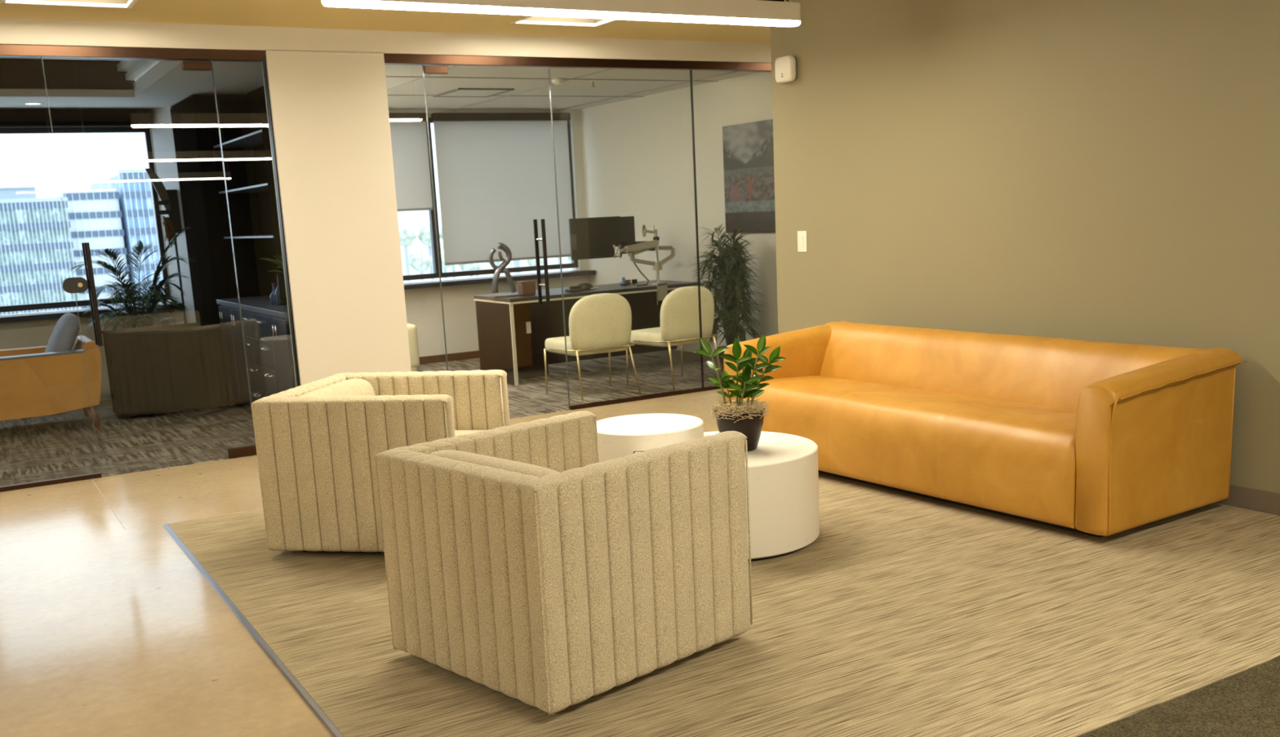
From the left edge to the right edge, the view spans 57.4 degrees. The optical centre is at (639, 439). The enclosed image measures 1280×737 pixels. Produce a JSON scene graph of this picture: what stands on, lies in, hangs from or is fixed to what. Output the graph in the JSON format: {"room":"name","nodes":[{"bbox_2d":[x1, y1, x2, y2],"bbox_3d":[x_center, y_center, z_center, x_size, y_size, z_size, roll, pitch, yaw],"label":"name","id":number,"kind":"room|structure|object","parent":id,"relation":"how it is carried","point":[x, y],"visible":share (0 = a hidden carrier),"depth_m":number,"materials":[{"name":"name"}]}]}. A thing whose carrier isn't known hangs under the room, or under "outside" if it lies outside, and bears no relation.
{"room":"office waiting area","nodes":[
{"label":"office waiting area","id":0,"kind":"room"},
{"bbox_2d":[246,85,277,295],"bbox_3d":[-2.495,-1.383,8.592,0.008,2.470,2.190,-9,13,-30],"label":"wall","id":1,"kind":"structure","parent":0,"point":[255,98],"depth_m":9.26,"materials":[{"name":"black"}]},
{"bbox_2d":[210,107,287,304],"bbox_3d":[-2.787,-1.702,8.652,0.280,1.300,1.640,-9,13,-30],"label":"wall shelf","id":2,"kind":"object","parent":1,"relation":"attached to","point":[237,143],"visible":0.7,"depth_m":9.29,"materials":[{"name":"black wood"}]},
{"bbox_2d":[0,80,590,400],"bbox_3d":[-3.741,-1.872,10.525,14.500,2.800,0.500,-9,13,-30],"label":"wall","id":3,"kind":"structure","parent":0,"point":[424,310],"depth_m":11.60,"materials":[{"name":"beige paint"}]},
{"bbox_2d":[0,109,153,127],"bbox_3d":[-5.712,-2.528,9.214,3.505,0.137,0.118,-9,13,-30],"label":"roller shade","id":4,"kind":"object","parent":3,"relation":"attached to","point":[8,117],"visible":1,"depth_m":9.74,"materials":[{"name":"black"}]},
{"bbox_2d":[0,126,182,323],"bbox_3d":[-5.647,-1.710,9.433,3.645,1.580,0.270,-9,13,-30],"label":"window","id":5,"kind":"structure","parent":3,"relation":"attached to","point":[145,130],"depth_m":10.00,"materials":[{"name":"grey metal"}]},
{"bbox_2d":[388,112,432,211],"bbox_3d":[-2.408,-2.653,11.202,0.855,0.920,0.088,-9,13,-30],"label":"roller shade","id":6,"kind":"object","parent":3,"relation":"attached to","point":[408,133],"visible":0.39,"depth_m":11.33,"materials":[{"name":"grey fabric"}]},
{"bbox_2d":[419,350,479,364],"bbox_3d":[-2.016,-0.820,11.793,3.540,0.075,0.012,-9,13,-30],"label":"baseboard","id":7,"kind":"structure","parent":3,"relation":"attached to","point":[473,354],"depth_m":11.84,"materials":[{"name":"brown wood"}]},
{"bbox_2d":[403,117,595,289],"bbox_3d":[-1.682,-2.393,11.709,2.590,1.635,0.270,-9,13,-30],"label":"window","id":8,"kind":"structure","parent":3,"relation":"attached to","point":[574,264],"depth_m":11.73,"materials":[{"name":"grey metal"}]},
{"bbox_2d":[431,112,573,265],"bbox_3d":[-1.339,-2.558,11.863,1.485,1.465,0.088,-9,13,-30],"label":"roller shade","id":9,"kind":"object","parent":3,"relation":"attached to","point":[495,171],"visible":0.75,"depth_m":11.84,"materials":[{"name":"grey fabric"}]},
{"bbox_2d":[0,352,724,736],"bbox_3d":[0.635,0.754,3.665,14.500,0.123,17.350,-9,13,-30],"label":"floor","id":10,"kind":"structure","parent":0,"point":[108,629],"depth_m":5.13,"materials":[{"name":"concrete"}]},
{"bbox_2d":[0,335,101,430],"bbox_3d":[-4.756,-0.366,8.683,1.358,0.657,0.894,-9,13,-30],"label":"lounge sofa","id":11,"kind":"object","parent":10,"relation":"on","point":[34,382],"visible":0.84,"depth_m":8.46,"materials":[{"name":"orange leather"}]},
{"bbox_2d":[44,312,79,352],"bbox_3d":[-4.384,-0.742,8.864,0.287,0.422,0.499,-8,12,-26],"label":"pillow","id":12,"kind":"object","parent":11,"relation":"on","point":[64,335],"visible":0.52,"depth_m":8.68,"materials":[{"name":"white fabric"}]},
{"bbox_2d":[92,480,124,528],"bbox_3d":[-2.889,0.340,6.343,0.003,0.001,1.410,-9,13,-30],"label":"trim","id":13,"kind":"structure","parent":10,"relation":"in","point":[92,480],"depth_m":6.28,"materials":[{"name":"beige"}]},
{"bbox_2d":[67,226,191,330],"bbox_3d":[-4.124,-0.987,9.600,0.845,1.453,0.925,2,12,23],"label":"potted palm","id":14,"kind":"object","parent":10,"relation":"on","point":[147,319],"visible":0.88,"depth_m":9.53,"materials":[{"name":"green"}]},
{"bbox_2d":[101,321,226,417],"bbox_3d":[-3.789,-0.572,9.336,0.820,0.650,0.436,-9,13,-30],"label":"armchair","id":15,"kind":"object","parent":10,"relation":"on","point":[175,367],"visible":0.93,"depth_m":9.15,"materials":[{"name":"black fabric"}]},
{"bbox_2d":[145,168,186,323],"bbox_3d":[-4.034,-1.357,10.152,0.255,1.957,0.180,-9,13,-30],"label":"sculpture","id":16,"kind":"object","parent":10,"relation":"on","point":[169,197],"visible":0.87,"depth_m":10.04,"materials":[{"name":"grey"}]},
{"bbox_2d":[169,94,268,406],"bbox_3d":[-3.494,-1.578,9.838,0.426,2.460,0.980,-9,13,-30],"label":"wall","id":17,"kind":"structure","parent":10,"relation":"on","point":[193,117],"depth_m":9.38,"materials":[{"name":"black"}]},
{"bbox_2d":[216,295,296,413],"bbox_3d":[-2.659,-0.574,8.646,0.431,0.872,2.160,-9,13,-30],"label":"credenza","id":18,"kind":"object","parent":10,"relation":"on","point":[265,325],"visible":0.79,"depth_m":8.48,"materials":[{"name":"blue paint"}]},
{"bbox_2d":[216,295,288,318],"bbox_3d":[-2.670,-0.985,8.571,0.410,0.037,2.160,-9,13,-30],"label":"countertop","id":19,"kind":"structure","parent":18,"relation":"on","point":[261,304],"depth_m":8.53,"materials":[{"name":"grey stone"}]},
{"bbox_2d":[262,255,284,273],"bbox_3d":[-2.285,-1.051,7.779,0.472,0.360,0.429,-2,11,3],"label":"trailing plant","id":20,"kind":"object","parent":18,"relation":"on","point":[278,260],"visible":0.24,"depth_m":7.71,"materials":[{"name":"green plant"}]},
{"bbox_2d":[269,283,276,304],"bbox_3d":[-2.624,-1.052,8.411,0.076,0.150,0.076,-9,13,-30],"label":"bottle","id":21,"kind":"object","parent":18,"relation":"on","point":[273,297],"visible":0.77,"depth_m":8.39,"materials":[{"name":"blue glass"}]},
{"bbox_2d":[275,274,287,305],"bbox_3d":[-2.538,-1.062,8.260,0.076,0.220,0.076,-9,13,-30],"label":"bottle","id":22,"kind":"object","parent":18,"relation":"on","point":[277,291],"visible":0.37,"depth_m":8.24,"materials":[{"name":"blue glass"}]},
{"bbox_2d":[407,323,419,371],"bbox_3d":[-2.448,-0.792,10.660,0.710,0.500,0.620,-9,13,-30],"label":"lounge chair","id":23,"kind":"object","parent":10,"relation":"on","point":[411,329],"visible":0.21,"depth_m":10.54,"materials":[{"name":"beige fabric"}]},
{"bbox_2d":[473,280,697,385],"bbox_3d":[-0.441,-1.006,10.640,1.915,0.735,0.784,-9,13,-30],"label":"desk","id":24,"kind":"object","parent":10,"relation":"on","point":[513,331],"visible":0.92,"depth_m":10.30,"materials":[{"name":"brown wood"}]},
{"bbox_2d":[488,242,522,297],"bbox_3d":[-1.161,-1.460,10.026,0.260,0.461,0.100,-9,13,-30],"label":"sculpture","id":25,"kind":"object","parent":24,"relation":"on","point":[502,266],"visible":1,"depth_m":9.99,"materials":[{"name":"grey metal"}]},
{"bbox_2d":[516,280,536,295],"bbox_3d":[-0.981,-1.321,10.158,0.134,0.118,0.104,-9,13,-30],"label":"box","id":26,"kind":"object","parent":24,"relation":"on","point":[524,287],"visible":0.98,"depth_m":10.12,"materials":[{"name":"brown"}]},
{"bbox_2d":[525,321,531,333],"bbox_3d":[-0.970,-0.982,10.219,0.045,0.100,0.005,-9,13,-30],"label":"outlet plate","id":27,"kind":"object","parent":24,"relation":"attached to","point":[528,324],"depth_m":10.22,"materials":[{"name":"beige plastic"}]},
{"bbox_2d":[564,285,583,291],"bbox_3d":[-0.576,-1.340,10.340,0.140,0.045,0.100,-9,13,-30],"label":"phone","id":28,"kind":"object","parent":24,"relation":"on","point":[575,288],"visible":1,"depth_m":10.30,"materials":[{"name":"black plastic"}]},
{"bbox_2d":[577,282,598,289],"bbox_3d":[-0.480,-1.384,10.508,0.175,0.057,0.150,-9,13,-30],"label":"case","id":29,"kind":"object","parent":24,"relation":"on","point":[586,286],"visible":0.83,"depth_m":10.45,"materials":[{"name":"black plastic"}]},
{"bbox_2d":[620,276,630,285],"bbox_3d":[-0.132,-1.472,10.821,0.105,0.075,0.068,-9,13,-30],"label":"figurine","id":30,"kind":"object","parent":24,"relation":"on","point":[624,282],"visible":1,"depth_m":10.80,"materials":[{"name":"blue ceramic"}]},
{"bbox_2d":[625,279,637,284],"bbox_3d":[-0.077,-1.485,10.970,0.126,0.038,0.008,-9,13,-30],"label":"sunglasses","id":31,"kind":"object","parent":24,"relation":"on","point":[633,281],"visible":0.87,"depth_m":10.98,"materials":[{"name":"black plastic"}]},
{"bbox_2d":[628,253,648,286],"bbox_3d":[-0.047,-1.534,10.574,0.210,0.284,0.165,4,13,32],"label":"cable","id":32,"kind":"object","parent":24,"relation":"on","point":[642,274],"visible":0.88,"depth_m":10.62,"materials":[{"name":"black plastic"}]},
{"bbox_2d":[613,224,675,305],"bbox_3d":[0.059,-1.548,10.398,0.193,0.716,0.782,6,14,39],"label":"monitor arm","id":33,"kind":"object","parent":24,"relation":"attached to","point":[662,288],"visible":0.99,"depth_m":10.45,"materials":[{"name":"beige metal"}]},
{"bbox_2d":[568,216,654,260],"bbox_3d":[-0.252,-1.827,10.537,0.758,0.365,0.211,-4,11,-4],"label":"monitor","id":34,"kind":"object","parent":33,"relation":"attached to","point":[594,237],"visible":0.85,"depth_m":10.50,"materials":[{"name":"black plastic"}]},
{"bbox_2d":[543,293,641,401],"bbox_3d":[-0.384,-0.759,9.204,0.588,0.801,0.607,-9,12,-27],"label":"chair","id":35,"kind":"object","parent":10,"relation":"on","point":[599,323],"visible":0.99,"depth_m":8.95,"materials":[{"name":"beige fabric"}]},
{"bbox_2d":[626,285,722,390],"bbox_3d":[0.274,-0.852,9.513,0.588,0.801,0.607,-11,14,-34],"label":"chair","id":36,"kind":"object","parent":10,"relation":"on","point":[679,310],"visible":0.91,"depth_m":9.27,"materials":[{"name":"beige fabric"}]},
{"bbox_2d":[716,346,726,375],"bbox_3d":[0.789,-0.661,9.861,0.280,0.240,0.280,-9,13,-30],"label":"pot","id":37,"kind":"object","parent":10,"relation":"on","point":[721,359],"depth_m":9.79,"materials":[{"name":"black ceramic"}]},
{"bbox_2d":[164,472,1279,736],"bbox_3d":[0.414,0.437,4.997,3.975,0.011,4.115,-9,13,-30],"label":"carpet","id":38,"kind":"object","parent":10,"relation":"on","point":[906,615],"visible":0.58,"depth_m":3.86,"materials":[{"name":"beige carpet"}]},
{"bbox_2d":[251,369,510,552],"bbox_3d":[-1.122,0.088,5.310,0.879,0.701,0.825,0,11,12],"label":"armchair","id":39,"kind":"object","parent":38,"relation":"on","point":[317,442],"visible":0.8,"depth_m":4.96,"materials":[{"name":"fabric"}]},
{"bbox_2d":[299,378,376,396],"bbox_3d":[-1.376,-0.080,5.329,0.163,0.336,0.607,0,11,12],"label":"cushion","id":40,"kind":"object","parent":39,"relation":"on","point":[335,387],"depth_m":5.38,"materials":[{"name":"fabric"}]},
{"bbox_2d":[454,430,482,435],"bbox_3d":[-0.993,0.072,5.279,0.595,0.128,0.603,0,11,12],"label":"seat cushion","id":41,"kind":"object","parent":39,"relation":"on","point":[457,433],"depth_m":5.45,"materials":[{"name":"fabric"}]},
{"bbox_2d":[374,410,752,715],"bbox_3d":[-0.232,0.345,3.784,0.879,0.701,0.825,-13,15,-42],"label":"armchair","id":42,"kind":"object","parent":38,"relation":"on","point":[526,567],"visible":1,"depth_m":3.47,"materials":[{"name":"fabric"}]},
{"bbox_2d":[429,449,559,477],"bbox_3d":[-0.421,0.218,3.581,0.163,0.336,0.607,-13,15,-42],"label":"cushion","id":43,"kind":"object","parent":42,"relation":"on","point":[524,468],"depth_m":3.50,"materials":[{"name":"fabric"}]},
{"bbox_2d":[595,413,703,462],"bbox_3d":[0.039,0.158,5.259,0.514,0.471,0.514,-9,13,-30],"label":"table","id":44,"kind":"object","parent":38,"relation":"on","point":[622,436],"visible":0.35,"depth_m":5.06,"materials":[{"name":"white stone"}]},
{"bbox_2d":[634,431,819,561],"bbox_3d":[0.376,0.229,5.010,0.776,0.396,0.776,-9,13,-30],"label":"table","id":45,"kind":"object","parent":38,"relation":"on","point":[783,468],"visible":0.43,"depth_m":4.71,"materials":[{"name":"white stone"}]},
{"bbox_2d":[693,333,786,452],"bbox_3d":[0.423,-0.197,4.882,0.294,0.481,0.260,-9,13,-30],"label":"potted plant","id":46,"kind":"object","parent":45,"relation":"on","point":[744,418],"visible":0.97,"depth_m":4.85,"materials":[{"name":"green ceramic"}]},
{"bbox_2d":[723,320,1246,537],"bbox_3d":[1.526,-0.142,5.803,0.910,0.706,2.492,-10,13,-33],"label":"sofa","id":47,"kind":"object","parent":38,"relation":"on","point":[1100,439],"visible":0.91,"depth_m":5.24,"materials":[{"name":"leather"}]},
{"bbox_2d":[688,223,765,375],"bbox_3d":[0.704,-1.159,9.754,0.789,1.267,0.792,1,12,19],"label":"potted palm","id":48,"kind":"object","parent":10,"relation":"on","point":[733,288],"visible":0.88,"depth_m":9.64,"materials":[{"name":"green plant"}]},
{"bbox_2d":[1077,657,1279,736],"bbox_3d":[3.498,1.291,-0.093,3.980,0.009,7.900,-9,13,-30],"label":"floor","id":49,"kind":"structure","parent":10,"relation":"on","point":[1245,704],"depth_m":3.16,"materials":[{"name":"brown carpet"}]},
{"bbox_2d":[0,57,759,110],"bbox_3d":[-3.056,-2.802,8.747,7.880,0.316,3.550,-9,13,-30],"label":"ceiling","id":50,"kind":"structure","parent":0,"point":[71,83],"depth_m":9.06,"materials":[{"name":"white paint"}]},
{"bbox_2d":[21,102,44,105],"bbox_3d":[-4.795,-2.656,9.239,0.176,0.004,0.176,-9,13,-30],"label":"recessed light","id":51,"kind":"object","parent":50,"relation":"in","point":[24,104],"visible":1,"depth_m":9.24,"materials":[{"name":"beige plastic"}]},
{"bbox_2d":[432,88,514,97],"bbox_3d":[-1.423,-2.967,9.993,0.508,0.012,0.580,-9,13,-30],"label":"ceiling vent","id":52,"kind":"object","parent":50,"relation":"in","point":[458,92],"visible":1,"depth_m":9.94,"materials":[{"name":"grey metal"}]},
{"bbox_2d":[551,77,565,84],"bbox_3d":[-0.645,-2.852,9.302,0.120,0.045,0.120,-9,13,-30],"label":"smoke detector","id":53,"kind":"object","parent":50,"relation":"attached to","point":[557,81],"visible":1,"depth_m":9.26,"materials":[{"name":"beige plastic"}]},
{"bbox_2d":[588,80,596,87],"bbox_3d":[-0.380,-2.920,9.592,0.070,0.050,0.070,-9,13,-30],"label":"sprinkler head","id":54,"kind":"object","parent":50,"relation":"attached to","point":[593,82],"visible":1,"depth_m":9.58},
{"bbox_2d":[0,17,771,386],"bbox_3d":[-1.944,-1.305,7.563,14.500,2.660,0.140,-9,13,-30],"label":"wall","id":55,"kind":"structure","parent":0,"point":[327,87],"depth_m":7.46,"materials":[{"name":"beige paint"}]},
{"bbox_2d":[0,472,102,492],"bbox_3d":[-4.333,0.390,6.384,2.562,0.026,0.042,-9,13,-30],"label":"trim","id":56,"kind":"structure","parent":55,"relation":"attached to","point":[96,475],"depth_m":6.87,"materials":[{"name":"brown metal"}]},
{"bbox_2d":[40,57,100,472],"bbox_3d":[-4.388,-0.800,6.160,2.541,2.390,0.020,-9,13,-30],"label":"window","id":57,"kind":"structure","parent":55,"relation":"in","point":[41,57],"depth_m":6.76,"materials":[{"name":"clear glass"}]},
{"bbox_2d":[0,44,266,62],"bbox_3d":[-3.922,-2.082,6.216,3.792,0.059,0.070,-9,13,-30],"label":"trim","id":58,"kind":"structure","parent":55,"relation":"attached to","point":[6,50],"depth_m":6.75,"materials":[{"name":"brown wood"}]},
{"bbox_2d":[42,60,257,472],"bbox_3d":[-2.918,-1.022,7.008,1.000,2.408,0.152,-9,12,-30],"label":"door","id":59,"kind":"structure","parent":55,"relation":"in","point":[69,285],"depth_m":6.86,"materials":[{"name":"clear glass"}]},
{"bbox_2d":[211,60,297,404],"bbox_3d":[-2.378,-1.119,7.318,0.302,2.406,0.020,-9,13,-30],"label":"window","id":60,"kind":"structure","parent":55,"relation":"in","point":[211,60],"depth_m":7.28,"materials":[{"name":"clear glass"}]},
{"bbox_2d":[262,61,300,386],"bbox_3d":[-2.239,-1.133,7.390,0.010,2.420,0.050,-9,13,-30],"label":"trim","id":61,"kind":"structure","parent":55,"relation":"attached to","point":[280,215],"depth_m":7.32,"materials":[{"name":"black metal"}]},
{"bbox_2d":[422,64,447,370],"bbox_3d":[-1.482,-1.264,7.825,0.276,2.406,0.012,-9,13,-30],"label":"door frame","id":62,"kind":"structure","parent":55,"relation":"in","point":[422,64],"depth_m":7.85,"materials":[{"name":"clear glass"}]},
{"bbox_2d":[422,65,569,408],"bbox_3d":[-0.980,-1.336,8.116,0.950,2.406,0.152,-9,13,-30],"label":"door","id":63,"kind":"structure","parent":55,"relation":"in","point":[427,69],"depth_m":8.24,"materials":[{"name":"clear glass"}]},
{"bbox_2d":[548,66,569,401],"bbox_3d":[-0.067,-1.502,8.638,1.174,2.390,0.012,-9,13,-30],"label":"window","id":64,"kind":"structure","parent":55,"relation":"in","point":[548,67],"depth_m":8.33,"materials":[{"name":"clear glass"}]},
{"bbox_2d":[383,53,771,71],"bbox_3d":[0.120,-2.740,8.543,4.148,0.059,0.070,-9,13,-30],"label":"trim","id":65,"kind":"structure","parent":55,"relation":"attached to","point":[389,59],"depth_m":8.16,"materials":[{"name":"brown wood"}]},
{"bbox_2d":[568,385,724,410],"bbox_3d":[0.410,-0.383,9.114,2.145,0.026,0.042,-9,13,-30],"label":"trim","id":66,"kind":"structure","parent":55,"relation":"attached to","point":[708,388],"depth_m":8.88,"materials":[{"name":"brown metal"}]},
{"bbox_2d":[689,70,703,387],"bbox_3d":[0.439,-1.582,8.930,0.010,2.394,0.016,-9,13,-30],"label":"trim","id":67,"kind":"structure","parent":55,"relation":"attached to","point":[691,71],"depth_m":8.91,"materials":[{"name":"black metal"}]},
{"bbox_2d":[0,0,788,44],"bbox_3d":[-1.629,-2.481,6.683,14.500,0.045,1.540,-9,13,-30],"label":"ceiling","id":68,"kind":"structure","parent":0,"point":[313,14],"depth_m":6.98,"materials":[{"name":"beige paint"}]},
{"bbox_2d":[0,0,137,8],"bbox_3d":[-2.850,-2.317,5.856,0.624,0.170,0.624,-9,13,-30],"label":"recessed light","id":69,"kind":"object","parent":68,"relation":"in","point":[91,3],"visible":1,"depth_m":6.14,"materials":[{"name":"beige plastic"}]},
{"bbox_2d":[510,15,617,26],"bbox_3d":[-0.396,-2.717,7.269,0.624,0.170,0.624,-9,13,-30],"label":"recessed light","id":70,"kind":"object","parent":68,"relation":"in","point":[530,20],"visible":0.28,"depth_m":7.54,"materials":[{"name":"beige plastic"}]},
{"bbox_2d":[620,216,648,253],"bbox_3d":[-0.064,-1.858,10.621,0.400,0.340,0.486,-11,14,-37],"label":"monitor","id":71,"kind":"object","parent":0,"point":[627,223],"visible":0.23,"depth_m":10.84,"materials":[{"name":"black plastic"}]},
{"bbox_2d":[580,71,777,355],"bbox_3d":[0.337,-2.075,11.056,0.120,2.600,3.710,-9,13,-30],"label":"wall","id":72,"kind":"structure","parent":0,"point":[637,153],"depth_m":10.88,"materials":[{"name":"beige paint"}]},
{"bbox_2d":[645,349,718,364],"bbox_3d":[0.387,-0.819,11.190,0.012,0.075,3.490,-9,13,-30],"label":"baseboard","id":73,"kind":"structure","parent":72,"relation":"attached to","point":[675,353],"depth_m":11.09,"materials":[{"name":"brown wood"}]},
{"bbox_2d":[722,119,775,233],"bbox_3d":[0.929,-2.202,9.841,0.026,0.904,0.720,-9,13,-30],"label":"wall art","id":74,"kind":"object","parent":72,"relation":"attached to","point":[748,148],"visible":0.98,"depth_m":9.82,"materials":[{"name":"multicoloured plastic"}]},
{"bbox_2d":[770,0,1279,493],"bbox_3d":[4.069,-1.019,2.441,0.140,3.500,12.270,-9,13,-30],"label":"wall","id":75,"kind":"structure","parent":0,"point":[1104,171],"depth_m":5.78,"materials":[{"name":"beige paint"}]},
{"bbox_2d":[774,55,796,83],"bbox_3d":[0.920,-2.324,7.332,0.068,0.156,0.164,-9,13,-30],"label":"wall sensor","id":76,"kind":"object","parent":75,"relation":"attached to","point":[784,66],"visible":1,"depth_m":7.29,"materials":[{"name":"beige plastic"}]},
{"bbox_2d":[797,231,807,252],"bbox_3d":[1.040,-1.269,7.481,0.010,0.132,0.090,-9,13,-30],"label":"light switch","id":77,"kind":"object","parent":75,"relation":"attached to","point":[802,235],"visible":1,"depth_m":7.47,"materials":[{"name":"beige plastic"}]},
{"bbox_2d":[1215,484,1279,515],"bbox_3d":[4.085,0.657,2.732,0.012,0.102,12.270,-9,13,-30],"label":"baseboard","id":78,"kind":"structure","parent":75,"relation":"attached to","point":[1260,500],"depth_m":5.07,"materials":[{"name":"brown rubber"}]},
{"bbox_3d":[1.835,-2.303,0.715,14.700,0.100,12.190,-9,13,-30],"label":"ceiling","id":79,"kind":"structure","parent":0,"visible":0},
{"bbox_2d":[321,0,800,26],"bbox_3d":[-0.263,-2.462,5.186,2.420,1.114,0.090,-9,13,-30],"label":"linear pendant light","id":80,"kind":"object","parent":79,"relation":"hanging from","point":[741,12],"visible":1,"depth_m":5.34,"materials":[{"name":"white paint"}]},
{"label":"outside","id":81,"kind":"structure","parent":0,"visible":0},
{"bbox_2d":[400,243,571,283],"bbox_3d":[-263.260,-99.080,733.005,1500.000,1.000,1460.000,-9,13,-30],"label":"ground","id":82,"kind":"structure","parent":81,"point":[523,263],"depth_m":758.01,"materials":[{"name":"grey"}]},
{"bbox_2d":[0,197,81,315],"bbox_3d":[-100.570,-15.772,172.388,30.700,36.800,40.450,-9,13,-30],"label":"office tower","id":83,"kind":"structure","parent":82,"relation":"on","point":[35,262],"depth_m":158.44,"materials":[{"name":"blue glass"}]},
{"bbox_2d":[56,188,130,308],"bbox_3d":[-86.465,-19.513,184.983,7.400,37.900,40.450,-9,13,-30],"label":"office tower","id":84,"kind":"structure","parent":82,"relation":"on","point":[94,215],"depth_m":165.68,"materials":[{"name":"white"}]},
{"bbox_2d":[89,168,163,303],"bbox_3d":[-74.304,-22.277,189.493,18.700,40.400,40.450,-9,13,-30],"label":"office tower","id":85,"kind":"structure","parent":82,"relation":"on","point":[135,200],"depth_m":166.74,"materials":[{"name":"blue glass"}]},
{"bbox_2d":[398,222,417,282],"bbox_3d":[-33.400,-16.241,172.542,3.420,31.176,3.501,-9,13,-30],"label":"tree","id":86,"kind":"object","parent":82,"relation":"on","point":[407,234],"visible":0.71,"depth_m":169.03,"materials":[{"name":"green plant"}]},
{"bbox_2d":[408,249,432,281],"bbox_3d":[-30.483,-13.593,168.268,3.297,27.358,3.208,-9,13,-30],"label":"tree","id":87,"kind":"object","parent":82,"relation":"on","point":[420,260],"visible":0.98,"depth_m":165.04,"materials":[{"name":"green plant"}]},
{"bbox_2d":[417,223,434,280],"bbox_3d":[-30.210,-16.658,174.660,3.239,30.866,3.429,-9,13,-30],"label":"tree","id":88,"kind":"object","parent":82,"relation":"on","point":[424,236],"visible":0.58,"depth_m":171.15,"materials":[{"name":"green plant"}]},
{"bbox_2d":[440,246,453,279],"bbox_3d":[-27.415,-14.268,170.109,3.382,27.673,3.271,-9,13,-30],"label":"tree","id":89,"kind":"object","parent":82,"relation":"on","point":[444,267],"visible":0.17,"depth_m":166.82,"materials":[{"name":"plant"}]},
{"bbox_2d":[439,227,456,279],"bbox_3d":[-27.398,-17.135,176.473,3.316,30.829,3.261,-9,13,-30],"label":"tree","id":90,"kind":"object","parent":82,"relation":"on","point":[441,233],"visible":0.14,"depth_m":174.57,"materials":[{"name":"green plant"}]},
{"bbox_2d":[458,262,481,278],"bbox_3d":[-23.903,-14.167,171.690,3.065,26.523,3.243,-9,13,-30],"label":"tree","id":91,"kind":"object","parent":82,"relation":"on","point":[466,267],"visible":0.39,"depth_m":168.33,"materials":[{"name":"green plant"}]},
{"bbox_2d":[511,260,517,274],"bbox_3d":[-17.865,-15.836,174.994,3.217,27.936,3.222,-9,13,-30],"label":"tree","id":92,"kind":"object","parent":82,"relation":"on","point":[514,261],"visible":0.04,"depth_m":172.70,"materials":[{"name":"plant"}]},
{"bbox_2d":[516,260,520,274],"bbox_3d":[-18.296,-18.825,181.967,3.293,31.137,3.250,-9,13,-30],"label":"tree","id":93,"kind":"object","parent":82,"relation":"on","point":[517,261],"visible":0.02,"depth_m":180.15,"materials":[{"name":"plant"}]},
{"bbox_2d":[526,258,543,266],"bbox_3d":[-14.778,-15.712,177.333,3.173,26.489,3.204,-9,13,-30],"label":"tree","id":94,"kind":"object","parent":82,"relation":"on","point":[531,262],"visible":0.2,"depth_m":173.97,"materials":[{"name":"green plant"}]},
{"bbox_2d":[557,257,560,271],"bbox_3d":[-11.588,-16.824,178.488,3.340,27.913,3.063,-9,13,-30],"label":"tree","id":95,"kind":"object","parent":82,"relation":"on","point":[558,258],"visible":0.02,"depth_m":176.37,"materials":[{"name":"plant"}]},
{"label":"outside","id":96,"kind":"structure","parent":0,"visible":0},
{"bbox_2d":[0,158,36,199],"bbox_3d":[-131.207,-30.659,207.131,45.000,35.500,31.000,-9,13,-30],"label":"building","id":97,"kind":"structure","parent":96,"point":[9,189],"depth_m":202.11,"materials":[{"name":"grey"}]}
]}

